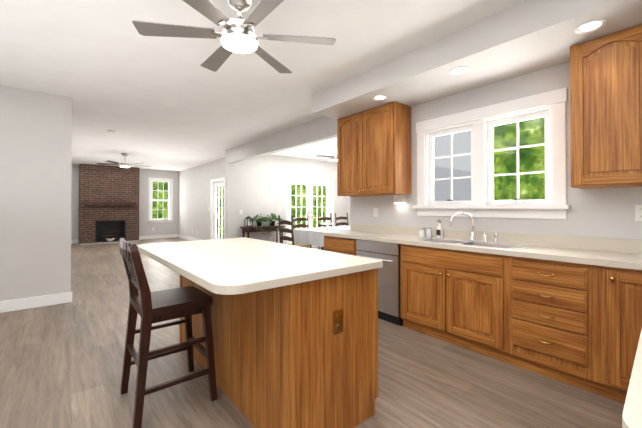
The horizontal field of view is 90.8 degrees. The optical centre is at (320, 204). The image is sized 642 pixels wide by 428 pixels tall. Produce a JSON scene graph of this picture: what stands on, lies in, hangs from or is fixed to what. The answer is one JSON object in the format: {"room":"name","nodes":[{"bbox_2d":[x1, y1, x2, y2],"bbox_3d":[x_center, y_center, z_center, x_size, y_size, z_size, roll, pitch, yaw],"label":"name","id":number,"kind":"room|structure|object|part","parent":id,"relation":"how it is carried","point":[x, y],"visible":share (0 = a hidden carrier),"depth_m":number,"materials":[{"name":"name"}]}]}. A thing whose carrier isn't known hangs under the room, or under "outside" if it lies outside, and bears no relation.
{"room":"kitchen","nodes":[
{"label":"kitchen","id":0,"kind":"room"},
{"bbox_2d":[0,85,71,300],"bbox_3d":[-4.708,-0.071,3.094,3.560,2.700,0.140,0,-1,-40],"label":"wall","id":1,"kind":"structure","parent":0,"point":[35,183],"depth_m":3.95,"materials":[{"name":"paint"}]},
{"bbox_2d":[0,292,71,312],"bbox_3d":[-4.653,1.211,3.029,3.576,0.135,0.016,0,-1,-40],"label":"baseboard","id":2,"kind":"structure","parent":1,"relation":"attached to","point":[30,302],"depth_m":3.93,"materials":[{"name":"white wood"}]},
{"bbox_2d":[71,164,177,239],"bbox_3d":[-7.774,-0.008,11.460,4.900,2.700,0.140,0,-1,-40],"label":"wall","id":3,"kind":"structure","parent":0,"point":[146,227],"depth_m":12.20,"materials":[{"name":"paint"}]},
{"bbox_2d":[71,239,78,243],"bbox_3d":[-8.972,1.266,10.357,1.660,0.135,0.016,0,-1,-40],"label":"baseboard","id":4,"kind":"structure","parent":3,"relation":"attached to","point":[74,241],"depth_m":10.82,"materials":[{"name":"white wood"}]},
{"bbox_2d":[139,234,177,239],"bbox_3d":[-6.406,1.282,12.480,1.480,0.135,0.016,0,-1,-40],"label":"baseboard","id":5,"kind":"structure","parent":3,"relation":"attached to","point":[158,236],"depth_m":12.46,"materials":[{"name":"white wood"}]},
{"bbox_2d":[148,177,173,222],"bbox_3d":[-6.367,-0.152,12.576,0.940,1.765,0.215,0,-1,-40],"label":"living room window","id":6,"kind":"structure","parent":3,"relation":"in","point":[169,200],"depth_m":12.59,"materials":[{"name":"white wood"}]},
{"bbox_2d":[178,158,225,240],"bbox_3d":[-3.946,-0.013,10.758,0.174,2.700,6.100,0,-1,-40],"label":"wall","id":7,"kind":"structure","parent":0,"point":[197,201],"depth_m":10.86,"materials":[{"name":"paint"}]},
{"bbox_3d":[-4.694,1.275,11.557,0.016,0.135,3.620,0,-1,-40],"label":"baseboard","id":8,"kind":"part","parent":7,"relation":"part of","materials":[{"name":"white wood"}]},
{"bbox_2d":[0,0,525,170],"bbox_3d":[-1.970,-1.443,5.473,11.080,0.080,16.780,0,-1,-40],"label":"ceiling","id":9,"kind":"structure","parent":0,"point":[162,103],"depth_m":3.22,"materials":[{"name":"paint"}]},
{"bbox_2d":[97,153,149,167],"bbox_3d":[-5.327,-1.188,8.636,1.277,0.383,1.267,0,-1,-40],"label":"room ceiling fan","id":10,"kind":"object","parent":9,"relation":"hanging from","point":[124,164],"visible":1,"depth_m":8.52,"materials":[{"name":"silver metal"}]},
{"bbox_2d":[132,0,335,72],"bbox_3d":[-0.560,-1.252,2.174,1.219,0.353,1.333,0,-1,-40],"label":"kitchen ceiling fan","id":11,"kind":"object","parent":9,"relation":"hanging from","point":[236,35],"visible":1,"depth_m":2.12,"materials":[{"name":"silver metal"}]},
{"bbox_2d":[316,155,336,160],"bbox_3d":[0.420,-1.197,7.420,1.204,0.383,1.188,0,-1,-40],"label":"ceiling fan","id":12,"kind":"object","parent":9,"relation":"hanging from","point":[331,158],"visible":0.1,"depth_m":7.33,"materials":[{"name":"silver metal"}]},
{"bbox_2d":[228,117,336,162],"bbox_3d":[-0.905,-1.227,6.333,0.140,0.340,4.330,0,-1,-40],"label":"header beam","id":13,"kind":"structure","parent":0,"point":[316,130],"depth_m":5.88,"materials":[{"name":"paint"}]},
{"bbox_2d":[226,149,345,247],"bbox_3d":[-0.804,-0.024,9.296,4.116,2.700,0.190,0,-1,-40],"label":"wall","id":14,"kind":"structure","parent":0,"point":[258,186],"depth_m":8.81,"materials":[{"name":"paint"}]},
{"bbox_2d":[0,237,624,427],"bbox_3d":[-1.970,1.327,5.452,11.080,0.060,16.780,0,-1,-40],"label":"floor","id":15,"kind":"structure","parent":0,"point":[61,365],"depth_m":2.29,"materials":[{"name":"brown wood"}]},
{"bbox_2d":[79,164,140,244],"bbox_3d":[-7.397,-0.009,11.146,1.760,2.697,0.817,0,-1,-40],"label":"brick fireplace","id":16,"kind":"object","parent":15,"relation":"on","point":[108,204],"visible":0.96,"depth_m":11.13,"materials":[{"name":"red brick"}]},
{"bbox_2d":[118,238,216,427],"bbox_3d":[-1.026,0.750,2.097,0.502,1.047,0.500,0,-1,-40],"label":"bar stool","id":17,"kind":"object","parent":15,"relation":"on","point":[148,306],"visible":1,"depth_m":2.01,"materials":[{"name":"brown wood"}]},
{"bbox_2d":[179,277,208,369],"bbox_3d":[-0.737,0.833,2.748,0.665,0.887,0.966,0,-1,-40],"label":"base cabinet","id":18,"kind":"object","parent":15,"relation":"on","point":[197,323],"depth_m":2.58,"materials":[{"name":"brown wood"}]},
{"bbox_2d":[240,213,285,243],"bbox_3d":[-1.470,0.776,8.288,1.140,1.084,0.525,0,-1,-40],"label":"console table","id":19,"kind":"object","parent":15,"relation":"on","point":[272,226],"visible":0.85,"depth_m":8.20,"materials":[{"name":"brown wood"}]},
{"bbox_2d":[209,269,377,427],"bbox_3d":[-0.203,0.828,2.102,0.665,0.887,0.974,0,-1,-40],"label":"base cabinet","id":20,"kind":"object","parent":15,"relation":"on","point":[295,335],"depth_m":1.73,"materials":[{"name":"brown wood"}]},
{"bbox_2d":[137,237,382,300],"bbox_3d":[-0.609,0.364,2.323,1.020,0.042,1.890,0,-1,-40],"label":"countertop","id":21,"kind":"structure","parent":20,"relation":"on","point":[228,267],"depth_m":1.85,"materials":[{"name":"white stone"}]},
{"bbox_2d":[278,215,311,247],"bbox_3d":[-0.542,0.764,6.521,0.503,1.082,0.518,0,-1,-40],"label":"dining chair","id":22,"kind":"object","parent":15,"relation":"on","point":[287,230],"visible":0.62,"depth_m":6.39,"materials":[{"name":"brown wood"}]},
{"bbox_2d":[292,213,319,249],"bbox_3d":[-0.379,0.773,7.800,0.518,1.082,0.503,0,-1,-40],"label":"dining chair","id":23,"kind":"object","parent":15,"relation":"on","point":[300,225],"visible":0.42,"depth_m":7.97,"materials":[{"name":"brown wood"}]},
{"bbox_2d":[293,226,349,249],"bbox_3d":[0.613,0.936,7.523,2.450,0.752,1.046,0,-1,-40],"label":"table","id":24,"kind":"object","parent":15,"relation":"on","point":[312,236],"visible":0.31,"depth_m":6.77,"materials":[{"name":"white wood"}]},
{"bbox_2d":[321,223,333,229],"bbox_3d":[0.144,0.490,7.013,0.310,0.130,0.310,0,-1,-40],"label":"cake stand","id":25,"kind":"object","parent":24,"relation":"on","point":[327,225],"visible":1,"depth_m":6.99,"materials":[{"name":"white ceramic"}]},
{"bbox_2d":[317,213,331,248],"bbox_3d":[0.238,0.777,8.310,0.518,1.082,0.503,0,-1,-40],"label":"dining chair","id":26,"kind":"object","parent":15,"relation":"on","point":[323,218],"visible":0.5,"depth_m":8.43,"materials":[{"name":"brown wood"}]},
{"bbox_2d":[324,236,352,254],"bbox_3d":[0.427,0.850,4.162,0.548,0.873,0.612,0,-1,-40],"label":"base cabinet","id":27,"kind":"object","parent":15,"relation":"on","point":[338,244],"depth_m":3.98,"materials":[{"name":"brown wood"}]},
{"bbox_2d":[335,213,348,226],"bbox_3d":[0.724,0.780,8.711,0.518,1.082,0.503,0,-1,-40],"label":"dining chair","id":28,"kind":"object","parent":15,"relation":"on","point":[341,223],"visible":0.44,"depth_m":8.85,"materials":[{"name":"brown wood"}]},
{"bbox_2d":[353,240,396,324],"bbox_3d":[0.821,0.847,3.686,0.548,0.873,0.705,0,-1,-40],"label":"dishwasher","id":29,"kind":"object","parent":15,"relation":"on","point":[387,275],"depth_m":3.42,"materials":[{"name":"silver metal"}]},
{"bbox_2d":[397,244,496,358],"bbox_3d":[1.358,0.842,3.036,0.548,0.873,1.060,0,-1,-40],"label":"base cabinet","id":30,"kind":"object","parent":15,"relation":"on","point":[444,294],"depth_m":2.85,"materials":[{"name":"brown wood"}]},
{"bbox_2d":[321,232,641,267],"bbox_3d":[1.183,0.386,3.237,0.567,0.040,3.016,0,-1,-40],"label":"countertop","id":31,"kind":"structure","parent":30,"relation":"on","point":[531,251],"depth_m":2.47,"materials":[{"name":"white stone"}]},
{"bbox_2d":[419,227,430,236],"bbox_3d":[1.157,0.315,3.566,0.125,0.105,0.133,0,-1,-40],"label":"jar","id":32,"kind":"object","parent":31,"relation":"on","point":[422,232],"visible":0.98,"depth_m":3.53,"materials":[{"name":"white ceramic"}]},
{"bbox_2d":[436,220,442,237],"bbox_3d":[1.292,0.269,3.448,0.084,0.196,0.066,0,-1,-40],"label":"soap dispenser","id":33,"kind":"object","parent":31,"relation":"on","point":[439,232],"visible":0.98,"depth_m":3.43,"materials":[{"name":"white plastic"}]},
{"bbox_2d":[421,236,524,247],"bbox_3d":[1.363,0.457,2.986,0.416,0.194,0.911,0,-1,-40],"label":"sink","id":34,"kind":"object","parent":31,"relation":"in","point":[433,239],"depth_m":3.00,"materials":[{"name":"silver metal"}]},
{"bbox_2d":[449,212,500,243],"bbox_3d":[1.458,0.217,3.036,0.157,0.286,0.403,0,-1,-40],"label":"faucet","id":35,"kind":"object","parent":31,"relation":"on","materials":[{"name":"silver metal"}]},
{"bbox_2d":[497,256,588,368],"bbox_3d":[1.842,0.838,2.451,0.548,0.873,0.621,0,-1,-40],"label":"base cabinet","id":36,"kind":"object","parent":15,"relation":"on","point":[565,309],"depth_m":2.34,"materials":[{"name":"brown wood"}]},
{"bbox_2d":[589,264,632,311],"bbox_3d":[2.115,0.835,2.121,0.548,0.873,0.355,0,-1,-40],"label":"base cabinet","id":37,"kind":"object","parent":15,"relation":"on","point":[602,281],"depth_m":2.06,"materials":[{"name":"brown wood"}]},
{"bbox_2d":[346,196,349,225],"bbox_3d":[2.255,-0.027,8.937,0.140,2.700,4.610,0,-1,-40],"label":"wall","id":38,"kind":"structure","parent":0,"point":[348,204],"depth_m":10.46,"materials":[{"name":"paint"}]},
{"bbox_2d":[312,0,641,118],"bbox_3d":[2.086,-1.306,2.020,0.750,0.246,6.010,0,-1,-40],"label":"ceiling","id":39,"kind":"structure","parent":0,"point":[525,37],"depth_m":2.61,"materials":[{"name":"paint"}]},
{"bbox_2d":[350,62,641,239],"bbox_3d":[2.409,-0.077,2.317,0.140,2.700,6.070,0,-1,-40],"label":"wall","id":40,"kind":"structure","parent":0,"point":[602,212],"depth_m":2.89,"materials":[{"name":"paint"}]},
{"bbox_2d":[337,101,411,202],"bbox_3d":[0.636,-0.590,4.066,0.364,1.163,0.980,0,-1,-40],"label":"upper cabinet","id":41,"kind":"object","parent":40,"relation":"attached to","point":[373,151],"visible":1,"depth_m":3.82,"materials":[{"name":"brown wood"}]},
{"bbox_2d":[394,195,405,202],"bbox_3d":[0.966,-0.062,3.881,0.088,0.103,0.120,0,-1,-40],"label":"light","id":42,"kind":"object","parent":41,"relation":"attached to","point":[397,198],"depth_m":3.84,"materials":[{"name":"white plastic"}]},
{"bbox_2d":[373,208,377,216],"bbox_3d":[0.727,0.107,4.227,0.017,0.118,0.075,0,-1,-40],"label":"light switch","id":43,"kind":"object","parent":40,"relation":"attached to","point":[375,212],"visible":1,"depth_m":4.23,"materials":[{"name":"white plastic"}]},
{"bbox_2d":[412,87,570,218],"bbox_3d":[1.622,-0.418,3.213,0.215,1.095,1.480,0,-1,-40],"label":"kitchen window","id":44,"kind":"structure","parent":40,"relation":"in","point":[455,168],"depth_m":3.17,"materials":[{"name":"white wood"}]},
{"bbox_2d":[349,224,641,251],"bbox_3d":[1.642,0.315,3.111,0.020,0.100,3.796,0,-1,-40],"label":"backsplash","id":45,"kind":"structure","parent":40,"relation":"attached to","point":[602,244],"depth_m":2.78,"materials":[{"name":"beige tile"}]},
{"bbox_2d":[570,24,641,188],"bbox_3d":[2.261,-0.658,2.101,0.362,1.058,0.920,0,-1,-40],"label":"upper cabinet","id":46,"kind":"object","parent":40,"relation":"attached to","point":[606,110],"visible":1,"depth_m":2.20,"materials":[{"name":"brown wood"}]},
{"bbox_2d":[635,205,641,220],"bbox_3d":[2.329,0.063,2.296,0.010,0.118,0.075,0,-1,-40],"label":"outlet","id":47,"kind":"object","parent":40,"relation":"attached to","point":[638,212],"visible":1,"depth_m":2.31,"materials":[{"name":"white plastic"}]},
{"bbox_2d":[525,264,641,427],"bbox_3d":[1.608,0.370,1.125,2.605,0.040,0.780,0,-1,-40],"label":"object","id":48,"kind":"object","parent":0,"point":[601,355],"depth_m":2.02,"materials":[{"name":"brown wood"}]},
{"label":"outside","id":49,"kind":"structure","parent":0,"visible":0},
{"bbox_2d":[152,182,325,238],"bbox_3d":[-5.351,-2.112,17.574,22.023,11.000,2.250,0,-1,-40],"label":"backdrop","id":50,"kind":"structure","parent":49,"point":[160,206],"depth_m":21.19,"materials":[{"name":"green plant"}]},
{"bbox_2d":[493,117,544,199],"bbox_3d":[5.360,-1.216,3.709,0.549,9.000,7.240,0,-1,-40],"label":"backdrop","id":51,"kind":"structure","parent":49,"point":[532,159],"depth_m":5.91,"materials":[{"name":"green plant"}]}
]}

